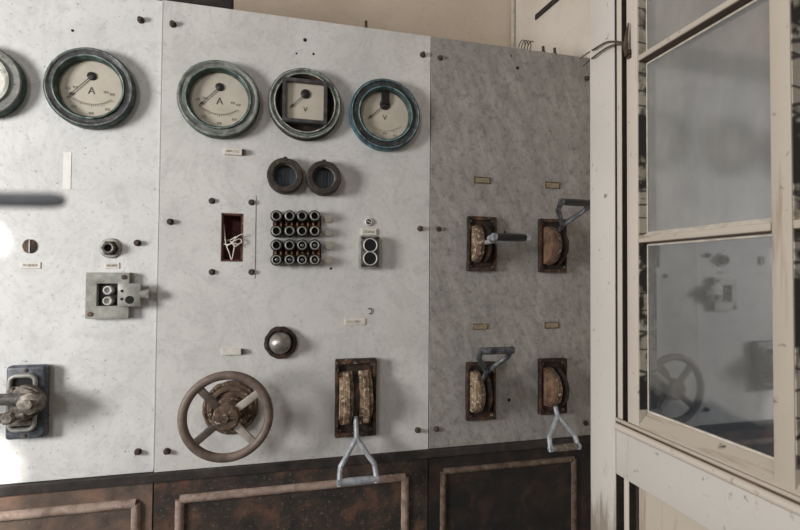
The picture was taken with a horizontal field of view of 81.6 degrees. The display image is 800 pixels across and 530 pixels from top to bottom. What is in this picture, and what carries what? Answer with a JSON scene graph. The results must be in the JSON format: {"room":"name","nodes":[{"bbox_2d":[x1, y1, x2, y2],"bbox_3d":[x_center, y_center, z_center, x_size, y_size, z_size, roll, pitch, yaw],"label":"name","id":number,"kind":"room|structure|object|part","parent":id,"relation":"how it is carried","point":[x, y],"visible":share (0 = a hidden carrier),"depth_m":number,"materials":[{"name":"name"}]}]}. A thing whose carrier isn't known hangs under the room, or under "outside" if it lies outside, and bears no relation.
{"room":"electrical room","nodes":[
{"label":"electrical room","id":0,"kind":"room"},
{"bbox_2d":[0,192,66,207],"bbox_3d":[-0.111,-0.015,0.102,0.065,0.006,0.004,1,-1,-14],"label":"rod","id":1,"kind":"object","parent":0,"point":[7,199],"visible":1,"depth_m":0.11,"materials":[{"name":"grey metal"}]},
{"bbox_2d":[234,0,510,46],"bbox_3d":[-1.483,-0.218,1.919,4.425,3.400,0.100,1,-1,-14],"label":"wall","id":2,"kind":"structure","parent":0,"point":[476,21],"depth_m":2.27,"materials":[{"name":"beige paint"}]},
{"bbox_2d":[160,0,233,9],"bbox_3d":[-1.231,-0.842,1.334,1.420,0.148,0.078,1,-1,-14],"label":"beam","id":3,"kind":"structure","parent":2,"relation":"attached to","point":[228,4],"depth_m":1.46,"materials":[{"name":"black metal"}]},
{"bbox_2d":[511,0,514,47],"bbox_3d":[0.579,-1.092,2.378,0.020,1.400,0.020,1,-1,-14],"label":"trim","id":4,"kind":"structure","parent":2,"relation":"attached to","point":[512,1],"depth_m":2.37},
{"bbox_2d":[515,0,589,57],"bbox_3d":[1.065,-0.228,0.606,0.100,3.400,3.662,1,-1,-14],"label":"wall","id":5,"kind":"structure","parent":0,"point":[565,26],"depth_m":2.02,"materials":[{"name":"beige paint"}]},
{"bbox_2d":[535,0,558,19],"bbox_3d":[0.666,-1.155,2.060,0.008,0.045,0.247,1,-1,-14],"label":"strap","id":6,"kind":"object","parent":5,"relation":"attached to","point":[551,3],"visible":1,"depth_m":2.09,"materials":[{"name":"grey metal"}]},
{"bbox_3d":[-0.588,1.501,0.217,5.400,0.100,3.762,1,-1,-14],"label":"floor","id":7,"kind":"structure","parent":0,"visible":0},
{"bbox_2d":[0,483,153,529],"bbox_3d":[-1.140,1.049,1.247,0.851,0.841,0.033,1,-1,-14],"label":"base panel","id":8,"kind":"object","parent":7,"relation":"on","point":[127,507],"visible":1,"depth_m":1.31,"materials":[{"name":"metal"}]},
{"bbox_3d":[-1.141,0.684,1.251,0.777,0.027,0.026,1,-1,-14],"label":"moulding","id":9,"kind":"part","parent":8,"relation":"part of","materials":[{"name":"brown wood"}]},
{"bbox_3d":[-0.766,1.007,1.336,0.026,0.636,0.026,1,-1,-14],"label":"moulding","id":10,"kind":"part","parent":8,"relation":"part of","materials":[{"name":"brown wood"}]},
{"bbox_2d":[153,458,427,529],"bbox_3d":[-0.317,1.060,1.448,0.836,0.841,0.034,1,-1,-14],"label":"base panel","id":11,"kind":"object","parent":7,"relation":"on","point":[305,499],"visible":0.88,"depth_m":1.45,"materials":[{"name":"metal"}]},
{"bbox_3d":[-0.653,1.009,1.364,0.027,0.635,0.027,1,-1,-14],"label":"moulding","id":12,"kind":"part","parent":11,"relation":"part of","materials":[{"name":"brown wood"}]},
{"bbox_3d":[-0.317,0.696,1.452,0.687,0.026,0.026,1,-1,-14],"label":"moulding","id":13,"kind":"part","parent":11,"relation":"part of","materials":[{"name":"brown wood"}]},
{"bbox_2d":[0,435,590,496],"bbox_3d":[-0.425,0.624,1.438,2.323,0.027,0.041,1,-1,-14],"label":"ledge","id":14,"kind":"object","parent":11,"relation":"on","point":[13,489],"visible":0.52,"depth_m":1.42,"materials":[{"name":"black metal"}]},
{"bbox_2d":[0,0,162,484],"bbox_3d":[-1.131,-0.099,1.280,0.854,1.400,0.041,1,-1,-14],"label":"marble panel","id":15,"kind":"object","parent":14,"relation":"on","point":[102,393],"depth_m":1.33,"materials":[{"name":"stone"}]},
{"bbox_2d":[0,50,26,117],"bbox_3d":[-1.139,-0.500,1.262,0.201,0.201,0.036,1,-1,-14],"label":"gauge","id":16,"kind":"object","parent":15,"relation":"attached to","point":[13,83],"visible":1,"depth_m":1.27},
{"bbox_2d":[0,364,49,439],"bbox_3d":[-1.113,0.372,1.194,0.341,0.200,0.145,1,-1,-14],"label":"switch","id":17,"kind":"object","parent":15,"relation":"attached to","point":[26,398],"visible":1,"depth_m":1.25,"materials":[{"name":"grey metal"}]},
{"bbox_3d":[-1.129,0.350,1.167,0.299,0.039,0.035,1,-1,-26],"label":"lever arm","id":18,"kind":"part","parent":17,"relation":"part of"},
{"bbox_3d":[-1.023,0.373,1.256,0.071,0.157,0.012,1,-1,-14],"label":"bail frame","id":19,"kind":"part","parent":17,"relation":"part of","materials":[{"name":"silver metal"}]},
{"bbox_2d":[22,239,36,252],"bbox_3d":[-1.034,-0.052,1.294,0.034,0.039,0.004,1,-1,-14],"label":"disc","id":20,"kind":"object","parent":15,"relation":"attached to","point":[29,246],"visible":1,"depth_m":1.29,"materials":[{"name":"metal"}]},
{"bbox_2d":[20,262,40,268],"bbox_3d":[-1.031,0.001,1.295,0.049,0.018,0.003,1,-1,-14],"label":"label plate","id":21,"kind":"object","parent":15,"relation":"attached to","point":[30,265],"visible":1,"depth_m":1.29,"materials":[{"name":"white plastic"}]},
{"bbox_3d":[-0.949,-0.269,1.322,0.020,0.106,0.001,1,-1,-14],"label":"paper strip","id":22,"kind":"part","parent":15,"relation":"part of","materials":[{"name":"white paper"}]},
{"bbox_2d":[43,47,136,129],"bbox_3d":[-0.884,-0.505,1.325,0.230,0.230,0.034,1,-1,-14],"label":"gauge","id":23,"kind":"object","parent":15,"relation":"attached to","point":[98,92],"visible":1,"depth_m":1.33},
{"bbox_2d":[99,238,121,257],"bbox_3d":[-0.836,-0.049,1.332,0.058,0.058,0.025,1,-1,-14],"label":"socket","id":24,"kind":"object","parent":15,"relation":"attached to","point":[105,246],"visible":1,"depth_m":1.33,"materials":[{"name":"metal"}]},
{"bbox_2d":[105,262,119,268],"bbox_3d":[-0.834,0.002,1.343,0.039,0.017,0.003,1,-1,-14],"label":"label plate","id":25,"kind":"object","parent":15,"relation":"attached to","point":[107,264],"visible":1,"depth_m":1.34,"materials":[{"name":"white plastic"}]},
{"bbox_2d":[85,272,150,318],"bbox_3d":[-0.807,0.087,1.333,0.169,0.131,0.036,1,-1,-8],"label":"switch","id":26,"kind":"object","parent":15,"relation":"attached to","point":[108,295],"visible":1,"depth_m":1.32,"materials":[{"name":"metal"}]},
{"bbox_3d":[-0.736,0.084,1.340,0.024,0.029,0.029,1,-1,-14],"label":"knob","id":27,"kind":"part","parent":26,"relation":"part of","materials":[{"name":"grey metal"}]},
{"bbox_2d":[154,0,430,471],"bbox_3d":[-0.305,-0.088,1.461,0.837,1.400,0.081,1,-1,-14],"label":"marble panel","id":28,"kind":"object","parent":14,"relation":"on","point":[199,316],"depth_m":1.46,"materials":[{"name":"white stone"}]},
{"bbox_2d":[177,60,259,138],"bbox_3d":[-0.547,-0.501,1.403,0.235,0.235,0.035,1,-1,-14],"label":"gauge","id":29,"kind":"object","parent":28,"relation":"attached to","point":[212,98],"visible":1,"depth_m":1.40},
{"bbox_2d":[177,371,273,462],"bbox_3d":[-0.499,0.428,1.346,0.256,0.256,0.131,1,-1,-14],"label":"handwheel","id":30,"kind":"object","parent":28,"relation":"attached to","point":[231,406],"visible":1,"depth_m":1.31,"materials":[{"name":"metal"}]},
{"bbox_2d":[208,193,255,278],"bbox_3d":[-0.520,-0.087,1.442,0.137,0.258,0.066,1,-1,-14],"label":"cover plate","id":31,"kind":"object","parent":28,"relation":"attached to","point":[225,210],"visible":1,"depth_m":1.42,"materials":[{"name":"stone"}]},
{"bbox_2d":[224,227,242,259],"bbox_3d":[-0.520,-0.085,1.418,0.080,0.138,0.026,0,-1,21],"label":"wire bundle","id":32,"kind":"object","parent":31,"relation":"in","point":[225,240],"visible":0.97,"depth_m":1.41,"materials":[{"name":"white plastic"}]},
{"bbox_2d":[222,348,242,354],"bbox_3d":[-0.508,0.264,1.409,0.060,0.018,0.016,1,-1,-14],"label":"label plate","id":33,"kind":"object","parent":28,"relation":"attached to","point":[235,351],"visible":1,"depth_m":1.41,"materials":[{"name":"beige plastic"}]},
{"bbox_2d":[224,147,243,155],"bbox_3d":[-0.508,-0.347,1.421,0.058,0.020,0.017,1,-1,-14],"label":"label plate","id":34,"kind":"object","parent":28,"relation":"attached to","point":[227,151],"visible":1,"depth_m":1.42,"materials":[{"name":"white plastic"}]},
{"bbox_3d":[-0.366,0.241,1.424,0.100,0.100,0.051,1,-1,-14],"label":"dome knob","id":35,"kind":"part","parent":28,"relation":"part of","materials":[{"name":"silver metal"}]},
{"bbox_2d":[267,157,302,194],"bbox_3d":[-0.357,-0.278,1.441,0.109,0.114,0.043,1,-1,-14],"label":"indicator","id":36,"kind":"object","parent":28,"relation":"attached to","point":[284,175],"visible":1,"depth_m":1.43,"materials":[{"name":"metal"}]},
{"bbox_2d":[273,214,320,258],"bbox_3d":[-0.323,-0.085,1.460,0.150,0.147,0.013,1,-1,-14],"label":"fuse busbar","id":37,"kind":"object","parent":28,"relation":"attached to","point":[283,223],"visible":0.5,"depth_m":1.46,"materials":[{"name":"gold metal"}]},
{"bbox_2d":[270,254,282,265],"bbox_3d":[-0.380,-0.016,1.427,0.038,0.038,0.036,1,-1,-14],"label":"plug","id":38,"kind":"object","parent":37,"relation":"attached to","point":[276,259],"visible":1,"depth_m":1.42,"materials":[{"name":"silver metal"}]},
{"bbox_2d":[270,239,282,251],"bbox_3d":[-0.380,-0.060,1.428,0.038,0.038,0.036,1,-1,-14],"label":"plug","id":39,"kind":"object","parent":37,"relation":"attached to","point":[276,245],"visible":1,"depth_m":1.42,"materials":[{"name":"grey metal"}]},
{"bbox_2d":[270,225,282,237],"bbox_3d":[-0.380,-0.104,1.429,0.038,0.038,0.036,1,-1,-14],"label":"plug","id":40,"kind":"object","parent":37,"relation":"attached to","point":[276,231],"visible":1,"depth_m":1.42,"materials":[{"name":"grey metal"}]},
{"bbox_2d":[270,210,282,222],"bbox_3d":[-0.381,-0.150,1.430,0.038,0.038,0.036,1,-1,-14],"label":"plug","id":41,"kind":"object","parent":37,"relation":"attached to","point":[276,216],"visible":1,"depth_m":1.42,"materials":[{"name":"grey metal"}]},
{"bbox_2d":[283,254,295,265],"bbox_3d":[-0.342,-0.016,1.437,0.038,0.038,0.036,1,-1,-14],"label":"plug","id":42,"kind":"object","parent":37,"relation":"attached to","point":[289,259],"visible":1,"depth_m":1.43,"materials":[{"name":"silver metal"}]},
{"bbox_2d":[283,239,295,251],"bbox_3d":[-0.342,-0.061,1.437,0.038,0.038,0.036,1,-1,-14],"label":"plug","id":43,"kind":"object","parent":37,"relation":"attached to","point":[289,245],"visible":1,"depth_m":1.43,"materials":[{"name":"grey metal"}]},
{"bbox_2d":[283,225,295,237],"bbox_3d":[-0.342,-0.105,1.438,0.038,0.038,0.036,1,-1,-14],"label":"plug","id":44,"kind":"object","parent":37,"relation":"attached to","point":[289,231],"visible":1,"depth_m":1.43,"materials":[{"name":"grey metal"}]},
{"bbox_2d":[283,210,295,222],"bbox_3d":[-0.342,-0.151,1.439,0.038,0.038,0.036,1,-1,-14],"label":"plug","id":45,"kind":"object","parent":37,"relation":"attached to","point":[289,216],"visible":1,"depth_m":1.43,"materials":[{"name":"grey metal"}]},
{"bbox_2d":[296,254,307,265],"bbox_3d":[-0.305,-0.016,1.446,0.038,0.038,0.036,1,-1,-14],"label":"plug","id":46,"kind":"object","parent":37,"relation":"attached to","point":[301,259],"visible":1,"depth_m":1.44,"materials":[{"name":"silver metal"}]},
{"bbox_2d":[296,239,307,251],"bbox_3d":[-0.305,-0.061,1.446,0.038,0.038,0.036,1,-1,-14],"label":"plug","id":47,"kind":"object","parent":37,"relation":"attached to","point":[301,245],"visible":1,"depth_m":1.44,"materials":[{"name":"silver metal"}]},
{"bbox_2d":[296,225,307,237],"bbox_3d":[-0.306,-0.105,1.447,0.038,0.038,0.036,1,-1,-14],"label":"plug","id":48,"kind":"object","parent":37,"relation":"attached to","point":[301,231],"visible":1,"depth_m":1.44,"materials":[{"name":"grey metal"}]},
{"bbox_2d":[296,210,307,222],"bbox_3d":[-0.306,-0.152,1.448,0.038,0.038,0.036,1,-1,-14],"label":"plug","id":49,"kind":"object","parent":37,"relation":"attached to","point":[301,216],"visible":1,"depth_m":1.44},
{"bbox_2d":[308,254,320,265],"bbox_3d":[-0.268,-0.016,1.455,0.038,0.038,0.036,1,-1,-14],"label":"plug","id":50,"kind":"object","parent":37,"relation":"attached to","point":[314,259],"visible":1,"depth_m":1.44,"materials":[{"name":"silver metal"}]},
{"bbox_2d":[308,239,320,251],"bbox_3d":[-0.268,-0.061,1.456,0.038,0.038,0.036,1,-1,-14],"label":"plug","id":51,"kind":"object","parent":37,"relation":"attached to","point":[314,245],"visible":1,"depth_m":1.45,"materials":[{"name":"silver metal"}]},
{"bbox_2d":[308,225,320,237],"bbox_3d":[-0.268,-0.106,1.456,0.038,0.038,0.036,1,-1,-14],"label":"plug","id":52,"kind":"object","parent":37,"relation":"attached to","point":[314,231],"visible":1,"depth_m":1.45,"materials":[{"name":"grey metal"}]},
{"bbox_2d":[308,210,320,222],"bbox_3d":[-0.268,-0.153,1.457,0.038,0.038,0.036,1,-1,-14],"label":"plug","id":53,"kind":"object","parent":37,"relation":"attached to","point":[314,216],"visible":1,"depth_m":1.45,"materials":[{"name":"grey metal"}]},
{"bbox_2d":[268,68,340,140],"bbox_3d":[-0.299,-0.507,1.461,0.226,0.226,0.042,1,-1,-14],"label":"gauge","id":54,"kind":"object","parent":28,"relation":"attached to","point":[307,106],"visible":1,"depth_m":1.45},
{"bbox_2d":[306,159,340,195],"bbox_3d":[-0.241,-0.277,1.470,0.108,0.113,0.043,1,-1,-14],"label":"indicator","id":55,"kind":"object","parent":28,"relation":"attached to","point":[323,178],"visible":1,"depth_m":1.46,"materials":[{"name":"metal"}]},
{"bbox_2d":[324,215,332,222],"bbox_3d":[-0.229,-0.148,1.488,0.027,0.027,0.007,1,-1,-14],"label":"plug","id":56,"kind":"object","parent":28,"relation":"attached to","point":[328,218],"visible":1,"depth_m":1.49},
{"bbox_2d":[324,229,332,236],"bbox_3d":[-0.228,-0.104,1.487,0.027,0.027,0.007,1,-1,-14],"label":"plug","id":57,"kind":"object","parent":28,"relation":"attached to","point":[328,232],"visible":1,"depth_m":1.49,"materials":[{"name":"grey"}]},
{"bbox_2d":[325,256,332,263],"bbox_3d":[-0.227,-0.016,1.486,0.027,0.027,0.007,1,-1,-14],"label":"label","id":58,"kind":"object","parent":28,"relation":"attached to","point":[328,259],"visible":1,"depth_m":1.48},
{"bbox_2d":[325,242,332,249],"bbox_3d":[-0.227,-0.061,1.487,0.027,0.027,0.007,1,-1,-14],"label":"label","id":59,"kind":"object","parent":28,"relation":"attached to","point":[328,245],"visible":1,"depth_m":1.48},
{"bbox_2d":[344,318,364,324],"bbox_3d":[-0.146,0.184,1.503,0.068,0.021,0.004,1,-1,-14],"label":"label plate","id":60,"kind":"object","parent":28,"relation":"attached to","point":[353,321],"visible":1,"depth_m":1.50,"materials":[{"name":"beige plastic"}]},
{"bbox_2d":[334,357,378,486],"bbox_3d":[-0.134,0.482,1.446,0.133,0.365,0.112,1,-1,-14],"label":"switch","id":61,"kind":"object","parent":28,"relation":"attached to","point":[355,378],"visible":1,"depth_m":1.46,"materials":[{"name":"metal"}]},
{"bbox_3d":[-0.144,0.423,1.492,0.132,0.246,0.019,1,-1,-14],"label":"plate","id":62,"kind":"part","parent":61,"relation":"part of","materials":[{"name":"brown metal"}]},
{"bbox_3d":[-0.133,0.563,1.431,0.129,0.202,0.087,1,-1,-14],"label":"lever arm","id":63,"kind":"part","parent":61,"relation":"part of","materials":[{"name":"metal"}]},
{"bbox_2d":[358,236,378,267],"bbox_3d":[-0.100,-0.042,1.500,0.064,0.104,0.041,1,-1,-14],"label":"switch","id":64,"kind":"object","parent":28,"relation":"attached to","point":[368,245],"visible":1,"depth_m":1.49,"materials":[{"name":"metal"}]},
{"bbox_2d":[364,252,375,263],"bbox_3d":[-0.095,-0.021,1.485,0.039,0.039,0.003,1,-1,-14],"label":"socket","id":65,"kind":"object","parent":64,"relation":"attached to","point":[369,257],"depth_m":1.48,"materials":[{"name":"black plastic"}]},
{"bbox_2d":[365,239,375,250],"bbox_3d":[-0.095,-0.063,1.486,0.039,0.039,0.003,1,-1,-14],"label":"socket","id":66,"kind":"object","parent":64,"relation":"attached to","point":[370,244],"depth_m":1.48,"materials":[{"name":"black plastic"}]},
{"bbox_2d":[361,228,375,234],"bbox_3d":[-0.102,-0.109,1.518,0.050,0.021,0.007,1,-1,-14],"label":"label plate","id":67,"kind":"object","parent":28,"relation":"attached to","point":[364,231],"visible":1,"depth_m":1.51,"materials":[{"name":"beige plastic"}]},
{"bbox_2d":[365,218,372,225],"bbox_3d":[-0.102,-0.141,1.518,0.026,0.026,0.008,1,-1,-14],"label":"screw eye","id":68,"kind":"object","parent":28,"relation":"attached to","point":[368,221],"visible":1,"depth_m":1.51,"materials":[{"name":"metal"}]},
{"bbox_2d":[349,78,419,151],"bbox_3d":[-0.049,-0.494,1.525,0.235,0.235,0.035,1,-1,-14],"label":"gauge","id":69,"kind":"object","parent":28,"relation":"attached to","point":[379,116],"visible":1,"depth_m":1.52},
{"bbox_2d":[428,37,590,448],"bbox_3d":[0.403,-0.098,1.657,0.624,1.439,0.044,1,-1,-14],"label":"marble panel","id":70,"kind":"object","parent":14,"relation":"on","point":[519,119],"depth_m":1.64,"materials":[{"name":"grey stone"}]},
{"bbox_2d":[472,323,487,329],"bbox_3d":[0.277,0.213,1.606,0.056,0.021,0.004,1,-1,-14],"label":"label plate","id":71,"kind":"object","parent":70,"relation":"attached to","point":[478,326],"visible":1,"depth_m":1.60,"materials":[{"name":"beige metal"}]},
{"bbox_2d":[474,176,490,183],"bbox_3d":[0.287,-0.296,1.619,0.062,0.023,0.004,1,-1,-14],"label":"label plate","id":72,"kind":"object","parent":70,"relation":"attached to","point":[482,180],"visible":1,"depth_m":1.62,"materials":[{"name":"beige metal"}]},
{"bbox_3d":[0.287,-0.296,1.619,0.062,0.023,0.003,1,-1,-14],"label":"plate","id":73,"kind":"part","parent":72,"relation":"part of","materials":[{"name":"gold metal"}]},
{"bbox_2d":[465,346,514,420],"bbox_3d":[0.286,0.393,1.520,0.124,0.272,0.172,1,-1,-14],"label":"switch","id":74,"kind":"object","parent":70,"relation":"attached to","point":[480,376],"visible":1,"depth_m":1.54,"materials":[{"name":"metal"}]},
{"bbox_3d":[0.275,0.432,1.597,0.106,0.198,0.014,1,-1,-14],"label":"plate","id":75,"kind":"part","parent":74,"relation":"part of","materials":[{"name":"brown metal"}]},
{"bbox_3d":[0.288,0.332,1.506,0.121,0.150,0.138,1,-1,-14],"label":"lever arm","id":76,"kind":"part","parent":74,"relation":"part of","materials":[{"name":"metal"}]},
{"bbox_2d":[466,216,530,270],"bbox_3d":[0.301,-0.075,1.487,0.125,0.190,0.261,1,-1,-14],"label":"switch","id":77,"kind":"object","parent":70,"relation":"attached to","point":[483,237],"visible":1,"depth_m":1.58,"materials":[{"name":"metal"}]},
{"bbox_3d":[0.281,-0.072,1.609,0.107,0.189,0.014,1,-1,-14],"label":"plate","id":78,"kind":"part","parent":77,"relation":"part of","materials":[{"name":"brown metal"}]},
{"bbox_3d":[0.306,-0.080,1.465,0.123,0.023,0.213,1,-1,-14],"label":"lever arm","id":79,"kind":"part","parent":77,"relation":"part of","materials":[{"name":"metal"}]},
{"bbox_3d":[0.459,-0.797,1.688,0.043,0.039,0.039,1,-1,-14],"label":"wire coil","id":80,"kind":"part","parent":70,"relation":"part of","materials":[{"name":"grey metal"}]},
{"bbox_2d":[544,322,558,328],"bbox_3d":[0.547,0.217,1.672,0.058,0.023,0.004,1,-1,-14],"label":"label plate","id":81,"kind":"object","parent":70,"relation":"attached to","point":[547,325],"visible":1,"depth_m":1.67,"materials":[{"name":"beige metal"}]},
{"bbox_2d":[545,181,559,188],"bbox_3d":[0.553,-0.289,1.684,0.061,0.024,0.004,1,-1,-14],"label":"label plate","id":82,"kind":"object","parent":70,"relation":"attached to","point":[552,185],"visible":1,"depth_m":1.68,"materials":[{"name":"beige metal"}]},
{"bbox_3d":[0.553,-0.289,1.684,0.061,0.024,0.003,1,-1,-14],"label":"plate","id":83,"kind":"part","parent":82,"relation":"part of","materials":[{"name":"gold metal"}]},
{"bbox_2d":[537,358,581,451],"bbox_3d":[0.549,0.482,1.615,0.121,0.299,0.108,1,-1,-14],"label":"switch","id":84,"kind":"object","parent":70,"relation":"attached to","point":[553,385],"visible":1,"depth_m":1.61,"materials":[{"name":"metal"}]},
{"bbox_3d":[0.544,0.432,1.662,0.109,0.198,0.014,1,-1,-14],"label":"plate","id":85,"kind":"part","parent":84,"relation":"part of","materials":[{"name":"brown metal"}]},
{"bbox_3d":[0.550,0.546,1.604,0.120,0.170,0.088,1,-1,-14],"label":"lever arm","id":86,"kind":"part","parent":84,"relation":"part of","materials":[{"name":"metal"}]},
{"bbox_2d":[538,198,589,272],"bbox_3d":[0.560,-0.095,1.595,0.121,0.243,0.174,1,-1,-14],"label":"switch","id":87,"kind":"object","parent":70,"relation":"attached to","point":[553,241],"visible":1,"depth_m":1.61,"materials":[{"name":"metal"}]},
{"bbox_3d":[0.547,-0.069,1.674,0.107,0.193,0.014,1,-1,-14],"label":"plate","id":88,"kind":"part","parent":87,"relation":"part of","materials":[{"name":"brown metal"}]},
{"bbox_3d":[0.564,-0.153,1.580,0.121,0.128,0.140,1,-1,-14],"label":"lever arm","id":89,"kind":"part","parent":87,"relation":"part of","materials":[{"name":"metal"}]},
{"bbox_3d":[0.014,1.018,1.527,0.026,0.635,0.027,1,-1,-14],"label":"moulding","id":90,"kind":"part","parent":11,"relation":"part of","materials":[{"name":"brown wood"}]},
{"bbox_2d":[427,444,590,529],"bbox_3d":[0.395,1.070,1.624,0.623,0.841,0.031,1,-1,-14],"label":"base panel","id":91,"kind":"object","parent":7,"relation":"on","point":[539,488],"visible":0.98,"depth_m":1.62,"materials":[{"name":"metal"}]},
{"bbox_3d":[0.143,1.017,1.558,0.022,0.641,0.021,1,-1,-14],"label":"moulding","id":92,"kind":"part","parent":91,"relation":"part of","materials":[{"name":"brown wood"}]},
{"bbox_3d":[0.388,0.700,1.625,0.500,0.022,0.022,1,-1,-14],"label":"moulding","id":93,"kind":"part","parent":91,"relation":"part of","materials":[{"name":"brown wood"}]},
{"bbox_3d":[0.628,1.023,1.677,0.022,0.641,0.022,1,-1,-14],"label":"moulding","id":94,"kind":"part","parent":91,"relation":"part of","materials":[{"name":"metal"}]},
{"bbox_2d":[590,0,623,529],"bbox_3d":[0.412,0.098,0.885,0.060,2.750,0.074,1,-1,-14],"label":"door frame","id":95,"kind":"structure","parent":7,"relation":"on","point":[607,487],"depth_m":0.88,"materials":[{"name":"grey paint"}]},
{"bbox_2d":[614,0,799,529],"bbox_3d":[0.481,0.146,0.548,0.050,2.600,0.613,1,-1,-14],"label":"door","id":96,"kind":"structure","parent":95,"relation":"attached to","point":[707,425],"depth_m":0.67,"materials":[{"name":"beige paint"}]},
{"bbox_2d":[583,43,622,65],"bbox_3d":[0.516,-0.563,1.277,0.050,0.377,0.941,0,-1,17],"label":"wire","id":97,"kind":"object","parent":96,"relation":"attached to","point":[621,44],"visible":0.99,"depth_m":0.87,"materials":[{"name":"grey metal"}]},
{"bbox_2d":[623,23,631,58],"bbox_3d":[0.403,-0.394,0.815,0.024,0.062,0.011,1,-1,-14],"label":"hook latch","id":98,"kind":"object","parent":96,"relation":"attached to","point":[627,52],"visible":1,"depth_m":0.81,"materials":[{"name":"brown metal"}]},
{"bbox_2d":[580,41,623,58],"bbox_3d":[0.512,-0.579,1.278,0.050,0.407,0.948,0,-1,17],"label":"wire","id":99,"kind":"object","parent":98,"relation":"hanging from","point":[606,41],"visible":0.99,"depth_m":0.87,"materials":[{"name":"grey metal"}]},
{"bbox_3d":[0.485,0.858,0.510,0.026,0.975,0.565,1,-1,-14],"label":"panel","id":100,"kind":"part","parent":96,"relation":"part of","materials":[{"name":"paint"}]},
{"bbox_3d":[0.458,-0.706,0.703,0.004,0.687,0.220,1,-1,-14],"label":"glass pane","id":101,"kind":"part","parent":96,"relation":"part of","materials":[{"name":"clear glass"}]},
{"bbox_3d":[0.456,-0.357,0.695,0.042,0.009,0.222,1,-1,-14],"label":"cross rail","id":102,"kind":"part","parent":96,"relation":"part of","materials":[{"name":"paint"}]},
{"bbox_3d":[0.453,-0.045,0.688,0.042,0.011,0.222,1,-1,-14],"label":"cross rail","id":103,"kind":"part","parent":96,"relation":"part of","materials":[{"name":"paint"}]},
{"bbox_3d":[0.463,0.284,0.539,0.014,0.014,0.609,1,-1,-14],"label":"moulding","id":104,"kind":"part","parent":96,"relation":"part of","materials":[{"name":"beige paint"}]},
{"bbox_3d":[0.483,0.325,0.545,0.042,0.090,0.613,1,-1,-14],"label":"rail","id":105,"kind":"part","parent":96,"relation":"part of","materials":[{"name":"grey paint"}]},
{"bbox_3d":[0.454,-0.201,0.691,0.004,0.301,0.220,1,-1,-14],"label":"glass pane","id":106,"kind":"part","parent":96,"relation":"part of","materials":[{"name":"clear glass"}]},
{"bbox_3d":[0.452,0.105,0.684,0.004,0.286,0.220,1,-1,-14],"label":"glass pane","id":107,"kind":"part","parent":96,"relation":"part of","materials":[{"name":"clear glass"}]},
{"bbox_3d":[0.483,0.262,0.548,0.043,0.034,0.496,1,-1,-14],"label":"sill","id":108,"kind":"part","parent":96,"relation":"part of","materials":[{"name":"paint"}]},
{"bbox_3d":[0.515,-0.051,0.435,0.042,0.011,0.247,1,-1,-14],"label":"cross rail","id":109,"kind":"part","parent":96,"relation":"part of","materials":[{"name":"paint"}]}
]}

